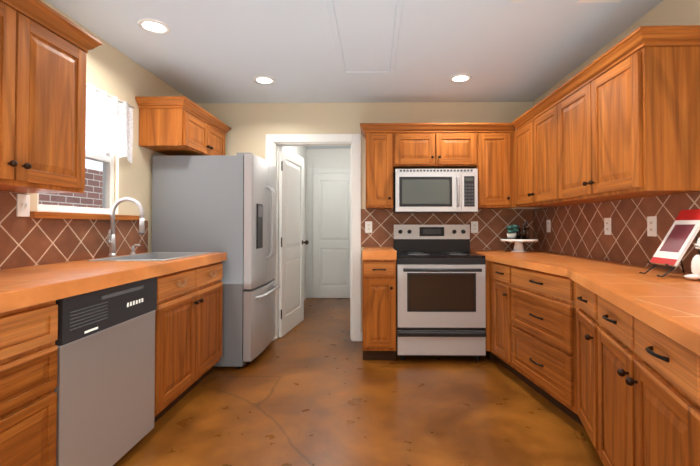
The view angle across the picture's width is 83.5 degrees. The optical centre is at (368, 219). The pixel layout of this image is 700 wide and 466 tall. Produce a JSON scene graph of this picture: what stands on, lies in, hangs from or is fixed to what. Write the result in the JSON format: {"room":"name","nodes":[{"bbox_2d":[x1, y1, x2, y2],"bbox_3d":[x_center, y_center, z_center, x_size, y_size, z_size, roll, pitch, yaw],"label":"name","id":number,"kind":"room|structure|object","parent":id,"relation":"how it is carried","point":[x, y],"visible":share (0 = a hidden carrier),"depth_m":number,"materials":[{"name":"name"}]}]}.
{"room":"kitchen","nodes":[
{"label":"kitchen","id":0,"kind":"room"},
{"bbox_2d":[2,0,191,269],"bbox_3d":[-1.896,-0.033,0.757,0.120,2.440,6.560,0,-1,1],"label":"wall","id":1,"kind":"structure","parent":0,"point":[111,70],"depth_m":2.96,"materials":[{"name":"beige paint"}]},
{"bbox_2d":[0,0,95,192],"bbox_3d":[-1.652,-0.557,1.632,0.336,0.825,0.880,0,-1,1],"label":"upper cabinet","id":2,"kind":"object","parent":1,"relation":"attached to","point":[44,48],"depth_m":1.78,"materials":[{"name":"brown wood"}]},
{"bbox_2d":[0,191,147,269],"bbox_3d":[-1.801,0.052,1.727,0.039,0.385,2.905,0,-1,1],"label":"backsplash","id":3,"kind":"structure","parent":1,"relation":"attached to","point":[35,238],"depth_m":2.27,"materials":[{"name":"brown tile"}]},
{"bbox_2d":[17,194,29,216],"bbox_3d":[-1.799,-0.072,2.047,0.014,0.116,0.072,0,-1,1],"label":"outlet","id":4,"kind":"object","parent":3,"relation":"attached to","point":[23,205],"depth_m":2.04,"materials":[{"name":"white plastic"}]},
{"bbox_2d":[37,148,117,214],"bbox_3d":[-1.855,-0.429,2.494,0.090,0.791,0.680,0,-1,1],"label":"window","id":5,"kind":"structure","parent":1,"relation":"in","point":[96,196],"depth_m":2.63,"materials":[{"name":"white"}]},
{"bbox_2d":[85,83,134,162],"bbox_3d":[-1.774,-0.642,2.538,0.038,0.435,0.835,0,-1,1],"label":"curtain valance","id":6,"kind":"object","parent":1,"relation":"attached to","point":[109,123],"visible":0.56,"depth_m":2.68,"materials":[{"name":"white fabric"}]},
{"bbox_2d":[135,96,230,155],"bbox_3d":[-1.595,-0.753,3.503,0.392,0.370,0.979,0,-1,1],"label":"upper cabinet","id":7,"kind":"object","parent":1,"relation":"attached to","point":[177,126],"visible":0.98,"depth_m":3.08,"materials":[{"name":"brown wood"}]},
{"bbox_2d":[278,146,306,293],"bbox_3d":[-1.091,0.042,5.340,0.120,2.440,2.390,0,-1,1],"label":"wall","id":8,"kind":"structure","parent":0,"point":[301,151],"depth_m":6.24,"materials":[{"name":"white paint"}]},
{"bbox_2d":[307,149,349,297],"bbox_3d":[-0.534,0.061,6.466,0.960,2.440,0.120,0,-1,1],"label":"wall","id":9,"kind":"structure","parent":0,"point":[325,158],"depth_m":6.42,"materials":[{"name":"white paint"}]},
{"bbox_2d":[308,168,349,297],"bbox_3d":[-0.545,0.225,6.393,0.860,2.110,0.019,0,-1,1],"label":"door frame","id":10,"kind":"structure","parent":9,"relation":"attached to","point":[324,170],"depth_m":6.39,"materials":[{"name":"white wood"}]},
{"bbox_2d":[313,173,349,297],"bbox_3d":[-0.546,0.261,6.300,0.710,2.017,0.105,0,-1,1],"label":"hall door","id":11,"kind":"structure","parent":9,"relation":"in","point":[331,235],"depth_m":6.33,"materials":[{"name":"white wood"}]},
{"bbox_2d":[46,0,662,148],"bbox_3d":[-0.082,-1.284,1.945,3.712,0.100,9.190,0,-1,1],"label":"ceiling","id":12,"kind":"structure","parent":0,"point":[214,51],"depth_m":2.75,"materials":[{"name":"white paint"}]},
{"bbox_2d":[137,19,169,33],"bbox_3d":[-1.358,-1.220,2.484,0.183,0.008,0.183,0,-1,-5],"label":"recessed light","id":13,"kind":"object","parent":12,"relation":"in","point":[154,26],"depth_m":2.48,"materials":[{"name":"white glass"}]},
{"bbox_2d":[253,76,274,83],"bbox_3d":[-0.904,-1.205,3.402,0.183,0.008,0.183,0,-1,-5],"label":"recessed light","id":14,"kind":"object","parent":12,"relation":"in","point":[259,79],"depth_m":3.40,"materials":[{"name":"white glass"}]},
{"bbox_2d":[326,0,402,73],"bbox_3d":[-0.014,-1.218,2.529,0.430,0.011,1.420,0,-1,1],"label":"attic hatch","id":15,"kind":"structure","parent":12,"relation":"attached to","point":[366,34],"depth_m":2.57,"materials":[{"name":"white paint"}]},
{"bbox_2d":[449,74,470,82],"bbox_3d":[0.789,-1.206,3.356,0.183,0.008,0.183,0,-1,-5],"label":"recessed light","id":16,"kind":"object","parent":12,"relation":"in","point":[457,78],"depth_m":3.35,"materials":[{"name":"white"}]},
{"bbox_2d":[577,0,620,2],"bbox_3d":[1.297,-1.226,2.091,0.235,0.010,0.245,0,-1,1],"label":"ceiling vent","id":17,"kind":"object","parent":12,"relation":"in","point":[598,1],"visible":1,"depth_m":2.20,"materials":[{"name":"white"}]},
{"bbox_2d":[113,298,603,465],"bbox_3d":[-0.082,1.256,1.904,3.712,0.100,9.190,0,-1,1],"label":"floor","id":18,"kind":"structure","parent":0,"point":[313,388],"depth_m":2.42,"materials":[{"name":"concrete"}]},
{"bbox_2d":[0,300,57,465],"bbox_3d":[-1.512,0.744,1.093,0.631,0.896,0.842,0,-1,1],"label":"base cabinet","id":19,"kind":"object","parent":18,"relation":"on","point":[28,335],"depth_m":1.38,"materials":[{"name":"brown wood"}]},
{"bbox_2d":[0,252,226,312],"bbox_3d":[-1.492,0.276,1.719,0.655,0.064,2.905,0,-1,1],"label":"countertop","id":20,"kind":"structure","parent":19,"relation":"on","point":[23,287],"depth_m":1.77,"materials":[{"name":"brown wood"}]},
{"bbox_2d":[107,197,144,257],"bbox_3d":[-1.648,0.054,2.652,0.244,0.412,0.090,0,-1,1],"label":"faucet","id":21,"kind":"object","parent":20,"relation":"on","point":[111,237],"visible":1,"depth_m":2.66,"materials":[{"name":"silver metal"}]},
{"bbox_2d":[130,244,140,254],"bbox_3d":[-1.725,0.224,2.901,0.076,0.081,0.040,0,-1,1],"label":"soap dispenser","id":22,"kind":"object","parent":20,"relation":"on","point":[132,252],"visible":0.9,"depth_m":2.89,"materials":[{"name":"silver metal"}]},
{"bbox_2d":[87,252,212,260],"bbox_3d":[-1.476,0.362,2.750,0.470,0.214,0.730,0,-1,1],"label":"sink","id":23,"kind":"object","parent":20,"relation":"in","point":[160,256],"visible":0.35,"depth_m":2.89,"materials":[{"name":"silver metal"}]},
{"bbox_2d":[55,277,156,465],"bbox_3d":[-1.495,0.759,1.853,0.629,0.892,0.670,0,-1,1],"label":"dishwasher","id":24,"kind":"object","parent":18,"relation":"on","point":[105,387],"visible":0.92,"depth_m":1.77,"materials":[{"name":"grey metal"}]},
{"bbox_2d":[154,282,222,422],"bbox_3d":[-1.488,0.868,2.669,0.631,0.699,0.955,0,-1,1],"label":"base cabinet","id":25,"kind":"object","parent":18,"relation":"on","point":[188,330],"depth_m":2.51,"materials":[{"name":"brown wood"}]},
{"bbox_2d":[152,153,279,367],"bbox_3d":[-1.312,0.346,3.595,0.911,1.775,0.795,0,-1,1],"label":"fridge","id":26,"kind":"object","parent":18,"relation":"on","point":[217,203],"visible":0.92,"depth_m":3.21,"materials":[{"name":"silver metal"}]},
{"bbox_2d":[362,260,395,359],"bbox_3d":[0.099,0.792,3.650,0.290,0.885,0.681,0,-1,1],"label":"base cabinet","id":27,"kind":"object","parent":18,"relation":"on","point":[378,309],"visible":1,"depth_m":3.35,"materials":[{"name":"brown wood"}]},
{"bbox_2d":[362,247,396,259],"bbox_3d":[0.100,0.314,3.666,0.292,0.076,0.668,0,-1,1],"label":"countertop","id":28,"kind":"structure","parent":27,"relation":"on","point":[379,253],"depth_m":3.33,"materials":[{"name":"brown wood"}]},
{"bbox_2d":[394,225,485,360],"bbox_3d":[0.629,0.641,3.622,0.760,1.185,0.684,0,-1,1],"label":"stove","id":29,"kind":"object","parent":18,"relation":"on","point":[440,303],"visible":0.98,"depth_m":3.34,"materials":[{"name":"grey metal"}]},
{"bbox_2d":[485,260,699,465],"bbox_3d":[1.242,0.772,2.424,0.834,0.885,3.098,0,-1,1],"label":"base cabinet","id":30,"kind":"object","parent":18,"relation":"on","point":[620,386],"visible":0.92,"depth_m":1.75,"materials":[{"name":"brown wood"}]},
{"bbox_2d":[470,250,699,355],"bbox_3d":[1.206,0.306,2.391,0.914,0.049,3.183,0,-1,1],"label":"countertop","id":31,"kind":"structure","parent":30,"relation":"on","point":[668,305],"depth_m":1.60,"materials":[{"name":"orange wood"}]},
{"bbox_2d":[500,238,537,251],"bbox_3d":[1.414,0.244,3.683,0.336,0.119,0.336,0,-1,1],"label":"cake stand","id":32,"kind":"object","parent":31,"relation":"on","point":[518,246],"visible":0.98,"depth_m":3.62,"materials":[{"name":"white ceramic"}]},
{"bbox_2d":[506,225,518,238],"bbox_3d":[1.362,0.117,3.710,0.117,0.133,0.126,0,-1,1],"label":"potted plant","id":33,"kind":"object","parent":32,"relation":"on","point":[511,231],"visible":1,"depth_m":3.67,"materials":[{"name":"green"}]},
{"bbox_2d":[516,225,519,238],"bbox_3d":[1.434,0.120,3.744,0.042,0.130,0.043,0,-1,1],"label":"bottle","id":34,"kind":"object","parent":32,"relation":"on","point":[517,233],"depth_m":3.73,"materials":[{"name":"black glass"}]},
{"bbox_2d":[520,222,528,238],"bbox_3d":[1.454,0.108,3.654,0.042,0.150,0.043,0,-1,1],"label":"bottle","id":35,"kind":"object","parent":32,"relation":"on","point":[525,231],"depth_m":3.65,"materials":[{"name":"black glass"}]},
{"bbox_2d":[639,209,699,276],"bbox_3d":[1.460,0.111,1.879,0.238,0.318,0.160,0,-1,1],"label":"cookbook stand","id":36,"kind":"object","parent":31,"relation":"on","point":[680,236],"visible":0.96,"depth_m":1.87,"materials":[{"name":"white"}]},
{"bbox_2d":[684,237,699,278],"bbox_3d":[1.518,0.151,1.687,0.220,0.239,0.238,0,-1,1],"label":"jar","id":37,"kind":"object","parent":31,"relation":"on","point":[695,267],"visible":1,"depth_m":1.73,"materials":[{"name":"white ceramic"}]},
{"bbox_2d":[196,102,533,331],"bbox_3d":[-0.049,0.021,4.069,3.712,2.440,0.120,0,-1,1],"label":"wall","id":38,"kind":"structure","parent":0,"point":[251,125],"depth_m":4.03,"materials":[{"name":"beige paint"}]},
{"bbox_2d":[278,146,308,336],"bbox_3d":[-0.833,0.238,4.476,0.202,2.004,0.784,0,-1,1],"label":"hall door","id":39,"kind":"structure","parent":38,"relation":"in","point":[291,249],"depth_m":4.38,"materials":[{"name":"white wood"}]},
{"bbox_2d":[265,134,360,340],"bbox_3d":[-0.565,0.184,4.066,0.980,2.115,0.139,0,-1,1],"label":"door frame","id":40,"kind":"structure","parent":38,"relation":"attached to","point":[273,142],"depth_m":4.01,"materials":[{"name":"white wood"}]},
{"bbox_2d":[364,123,395,208],"bbox_3d":[0.107,-0.501,3.844,0.262,0.785,0.336,0,-1,1],"label":"upper cabinet","id":41,"kind":"object","parent":38,"relation":"attached to","point":[380,138],"depth_m":3.68,"materials":[{"name":"brown wood"}]},
{"bbox_2d":[396,123,479,168],"bbox_3d":[0.632,-0.696,3.840,0.789,0.395,0.336,0,-1,1],"label":"upper cabinet","id":42,"kind":"object","parent":38,"relation":"attached to","point":[418,145],"depth_m":3.67,"materials":[{"name":"brown wood"}]},
{"bbox_2d":[393,169,477,212],"bbox_3d":[0.631,-0.264,3.771,0.756,0.400,0.437,0,-1,1],"label":"over-the-range microwave","id":43,"kind":"object","parent":42,"relation":"attached to","point":[435,190],"visible":1,"depth_m":3.61,"materials":[{"name":"grey metal"}]},
{"bbox_2d":[361,209,532,249],"bbox_3d":[0.789,0.103,3.988,1.740,0.412,0.010,0,-1,1],"label":"backsplash","id":44,"kind":"structure","parent":38,"relation":"attached to","point":[492,223],"depth_m":3.98,"materials":[{"name":"brown tile"}]},
{"bbox_2d":[365,221,371,232],"bbox_3d":[0.004,0.080,3.992,0.072,0.116,0.008,0,-1,1],"label":"outlet","id":45,"kind":"object","parent":44,"relation":"attached to","point":[368,224],"depth_m":3.99,"materials":[{"name":"white plastic"}]},
{"bbox_2d":[471,221,477,232],"bbox_3d":[1.078,0.080,3.976,0.072,0.116,0.008,0,-1,1],"label":"outlet","id":46,"kind":"object","parent":44,"relation":"attached to","point":[474,224],"depth_m":3.97,"materials":[{"name":"white plastic"}]},
{"bbox_2d":[472,123,515,208],"bbox_3d":[1.205,-0.501,3.828,0.357,0.785,0.336,0,-1,1],"label":"upper cabinet","id":47,"kind":"object","parent":38,"relation":"attached to","point":[487,150],"depth_m":3.66,"materials":[{"name":"brown wood"}]},
{"bbox_2d":[533,0,699,273],"bbox_3d":[1.695,-0.034,0.702,0.120,2.440,6.560,0,-1,1],"label":"wall","id":48,"kind":"structure","parent":0,"point":[673,12],"depth_m":2.22,"materials":[{"name":"beige paint"}]},
{"bbox_2d":[512,93,565,206],"bbox_3d":[1.512,-0.511,3.200,0.316,0.785,0.947,0,-1,1],"label":"upper cabinet","id":49,"kind":"object","parent":48,"relation":"attached to","point":[533,134],"depth_m":3.19,"materials":[{"name":"brown wood"}]},
{"bbox_2d":[533,192,699,272],"bbox_3d":[1.663,0.085,2.916,0.011,0.412,2.129,0,-1,1],"label":"backsplash","id":50,"kind":"structure","parent":48,"relation":"attached to","point":[577,230],"depth_m":2.62,"materials":[{"name":"brown tile"}]},
{"bbox_2d":[546,220,550,231],"bbox_3d":[1.665,0.064,3.622,0.008,0.116,0.072,0,-1,1],"label":"outlet","id":51,"kind":"object","parent":50,"relation":"attached to","point":[548,223],"depth_m":3.61,"materials":[{"name":"white plastic"}]},
{"bbox_2d":[604,218,610,234],"bbox_3d":[1.651,0.049,2.702,0.008,0.116,0.072,0,-1,1],"label":"outlet","id":52,"kind":"object","parent":50,"relation":"attached to","point":[607,221],"depth_m":2.70,"materials":[{"name":"white plastic"}]},
{"bbox_2d":[647,216,656,236],"bbox_3d":[1.644,0.042,2.272,0.008,0.116,0.072,0,-1,1],"label":"outlet","id":53,"kind":"object","parent":50,"relation":"attached to","point":[651,220],"depth_m":2.26,"materials":[{"name":"white plastic"}]},
{"bbox_2d":[552,25,699,204],"bbox_3d":[1.500,-0.525,2.380,0.316,0.785,0.932,0,-1,1],"label":"upper cabinet","id":54,"kind":"object","parent":48,"relation":"attached to","point":[620,120],"depth_m":1.99,"materials":[{"name":"brown wood"}]}
]}

